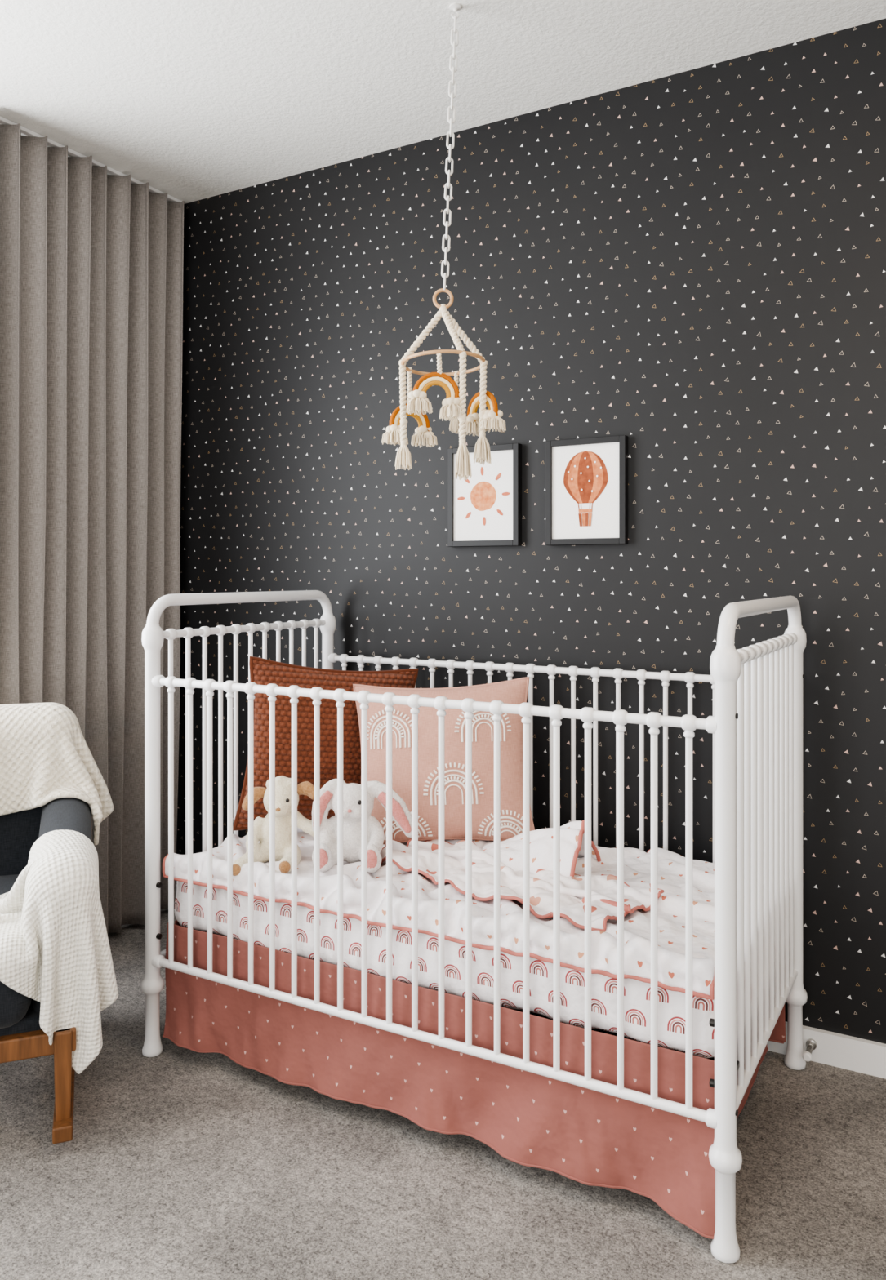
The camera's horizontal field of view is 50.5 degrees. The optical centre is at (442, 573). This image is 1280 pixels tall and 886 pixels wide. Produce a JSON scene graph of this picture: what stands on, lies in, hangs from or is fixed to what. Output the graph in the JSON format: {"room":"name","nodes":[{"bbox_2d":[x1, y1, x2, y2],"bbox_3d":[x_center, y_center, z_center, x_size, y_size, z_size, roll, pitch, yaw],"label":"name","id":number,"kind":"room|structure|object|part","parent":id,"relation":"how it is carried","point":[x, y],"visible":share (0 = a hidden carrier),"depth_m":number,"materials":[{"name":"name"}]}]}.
{"room":"bedroom","nodes":[
{"label":"bedroom","id":0,"kind":"room"},
{"bbox_2d":[0,908,885,1279],"bbox_3d":[-0.290,1.225,0.349,4.490,0.100,4.760,0,0,30],"label":"floor","id":1,"kind":"structure","parent":0,"point":[178,1163],"depth_m":1.79,"materials":[{"name":"grey carpet"}]},
{"bbox_2d":[0,797,91,1143],"bbox_3d":[-1.149,0.762,2.126,0.660,0.821,0.720,0,0,-21],"label":"armchair","id":2,"kind":"object","parent":1,"relation":"on","point":[22,1037],"visible":0.34,"depth_m":1.93,"materials":[{"name":"grey fabric"}]},
{"bbox_2d":[0,874,31,1028],"bbox_3d":[-1.133,0.836,2.084,0.436,0.188,0.575,0,0,-21],"label":"seat cushion","id":3,"kind":"object","parent":2,"relation":"on","point":[15,1008],"depth_m":1.89,"materials":[{"name":"grey fabric"}]},
{"bbox_3d":[-1.145,0.931,2.117,0.620,0.037,0.570,0,0,-21],"label":"panel","id":4,"kind":"part","parent":2,"relation":"part of","materials":[{"name":"grey fabric"}]},
{"bbox_3d":[-1.233,0.644,2.351,0.577,0.586,0.148,0,0,-21],"label":"backrest","id":5,"kind":"part","parent":2,"relation":"part of","materials":[{"name":"grey fabric"}]},
{"bbox_2d":[0,702,114,844],"bbox_3d":[-1.095,0.517,2.392,0.483,0.380,0.297,0,0,-21],"label":"throw blanket","id":6,"kind":"object","parent":2,"relation":"on","point":[46,757],"visible":0.95,"depth_m":2.34,"materials":[{"name":"white fabric"}]},
{"bbox_2d":[0,829,118,1074],"bbox_3d":[-0.895,0.807,1.988,0.378,0.461,0.324,0,0,21],"label":"throw blanket","id":7,"kind":"object","parent":2,"relation":"on","point":[55,953],"visible":0.99,"depth_m":1.94,"materials":[{"name":"white fabric"}]},
{"bbox_3d":[-0.893,0.755,2.217,0.116,0.426,0.580,0,0,-21],"label":"arm","id":8,"kind":"part","parent":2,"relation":"part of","materials":[{"name":"grey fabric"}]},
{"bbox_2d":[140,590,807,1263],"bbox_3d":[0.064,0.614,2.268,1.431,1.122,0.768,0,0,30],"label":"crib","id":9,"kind":"object","parent":1,"relation":"on","point":[756,723],"visible":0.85,"depth_m":1.96,"materials":[{"name":"white metal"}]},
{"bbox_2d":[162,819,714,999],"bbox_3d":[0.060,0.660,2.262,1.334,0.179,0.681,0,0,30],"label":"quilt","id":10,"kind":"object","parent":9,"relation":"on","point":[637,862],"visible":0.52,"depth_m":2.02,"materials":[{"name":"white fabric"}]},
{"bbox_2d":[232,775,314,875],"bbox_3d":[-0.398,0.606,2.270,0.213,0.217,0.174,0,0,-5],"label":"stuffed animal","id":11,"kind":"object","parent":10,"relation":"on","point":[282,784],"visible":0.66,"depth_m":2.28,"materials":[{"name":"white fabric"}]},
{"bbox_2d":[232,656,418,830],"bbox_3d":[-0.312,0.475,2.576,0.525,0.507,0.149,0,0,-21],"label":"pillow","id":12,"kind":"object","parent":10,"relation":"on","point":[262,671],"visible":0.49,"depth_m":2.51,"materials":[{"name":"brown fabric"}]},
{"bbox_2d":[311,778,411,872],"bbox_3d":[-0.190,0.601,2.248,0.256,0.203,0.186,0,0,4],"label":"bunny","id":13,"kind":"object","parent":10,"relation":"on","point":[352,792],"visible":0.66,"depth_m":2.24,"materials":[{"name":"white fabric"}]},
{"bbox_2d":[352,676,534,844],"bbox_3d":[-0.001,0.496,2.461,0.496,0.440,0.178,0,0,4],"label":"pillow","id":14,"kind":"object","parent":10,"relation":"on","point":[514,691],"visible":0.62,"depth_m":2.41,"materials":[{"name":"pink fabric"}]},
{"bbox_2d":[380,839,663,931],"bbox_3d":[0.142,0.679,2.131,0.674,0.049,0.264,0,0,42],"label":"blanket","id":15,"kind":"object","parent":10,"relation":"on","point":[603,886],"visible":0.7,"depth_m":2.05,"materials":[{"name":"white fabric"}]},
{"bbox_2d":[174,880,714,1057],"bbox_3d":[0.071,0.803,2.277,1.364,0.183,0.685,0,0,30],"label":"mattress","id":16,"kind":"object","parent":9,"relation":"in","point":[637,993],"depth_m":1.91,"materials":[{"name":"white fabric"}]},
{"bbox_2d":[162,920,785,1239],"bbox_3d":[0.057,1.005,2.264,1.362,0.289,0.725,0,0,30],"label":"skirt","id":17,"kind":"object","parent":9,"relation":"hanging from","point":[584,1135],"depth_m":1.90,"materials":[{"name":"pink fabric"}]},
{"bbox_2d":[0,0,885,204],"bbox_3d":[-0.290,-1.347,0.349,4.490,0.100,4.760,0,0,30],"label":"ceiling","id":18,"kind":"structure","parent":0,"point":[193,100],"depth_m":2.39,"materials":[{"name":"white paint"}]},
{"bbox_2d":[0,115,182,202],"bbox_3d":[-1.507,-1.291,2.236,0.020,0.011,2.400,0,0,30],"label":"track","id":19,"kind":"object","parent":18,"relation":"attached to","point":[3,121],"depth_m":2.89,"materials":[{"name":"white metal"}]},
{"bbox_2d":[0,123,184,933],"bbox_3d":[-1.099,-0.064,2.955,0.108,2.438,0.768,0,0,30],"label":"curtain","id":20,"kind":"object","parent":18,"relation":"hanging from","point":[91,260],"visible":0.8,"depth_m":2.96,"materials":[{"name":"grey fabric"}]},
{"bbox_2d":[381,3,506,480],"bbox_3d":[0.004,-0.751,2.152,0.236,1.092,0.226,0,0,-29],"label":"mobile","id":21,"kind":"object","parent":18,"relation":"hanging from","point":[453,407],"visible":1,"depth_m":2.14,"materials":[{"name":"white fabric"}]},
{"bbox_3d":[0.019,-0.971,2.151,0.047,0.651,0.028,0,0,0],"label":"chain","id":22,"kind":"part","parent":21,"relation":"part of","materials":[{"name":"white"}]},
{"bbox_2d":[175,18,885,1044],"bbox_3d":[0.855,-0.061,2.366,4.250,2.472,0.120,0,0,30],"label":"wall","id":23,"kind":"structure","parent":0,"point":[689,266],"depth_m":2.54,"materials":[{"name":"grey paper"}]},
{"bbox_2d":[447,443,521,546],"bbox_3d":[0.118,-0.221,2.701,0.228,0.288,0.024,0,0,30],"label":"picture frame","id":24,"kind":"object","parent":23,"relation":"attached to","point":[484,508],"visible":0.97,"depth_m":2.69,"materials":[{"name":"black"}]},
{"bbox_2d":[457,466,509,525],"bbox_3d":[0.115,-0.221,2.697,0.169,0.169,0.001,0,0,30],"label":"art","id":25,"kind":"object","parent":24,"relation":"attached to","point":[482,499],"depth_m":2.70},
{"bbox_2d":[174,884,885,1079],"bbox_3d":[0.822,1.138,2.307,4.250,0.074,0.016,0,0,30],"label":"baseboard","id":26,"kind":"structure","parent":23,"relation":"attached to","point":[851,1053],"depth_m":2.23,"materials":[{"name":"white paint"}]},
{"bbox_2d":[545,435,627,545],"bbox_3d":[0.388,-0.221,2.548,0.228,0.288,0.024,0,0,30],"label":"picture frame","id":27,"kind":"object","parent":23,"relation":"attached to","point":[586,479],"visible":1,"depth_m":2.54,"materials":[{"name":"black"}]},
{"bbox_2d":[563,450,608,526],"bbox_3d":[0.385,-0.229,2.543,0.128,0.204,0.003,0,0,30],"label":"art","id":28,"kind":"object","parent":27,"relation":"attached to","point":[585,473],"depth_m":2.54,"materials":[{"name":"orange paper"}]},
{"bbox_2d":[801,1038,816,1061],"bbox_3d":[0.868,1.133,2.227,0.024,0.024,0.077,0,0,30],"label":"door stop","id":29,"kind":"object","parent":23,"relation":"attached to","point":[811,1044],"visible":1,"depth_m":2.23,"materials":[{"name":"silver metal"}]}
]}

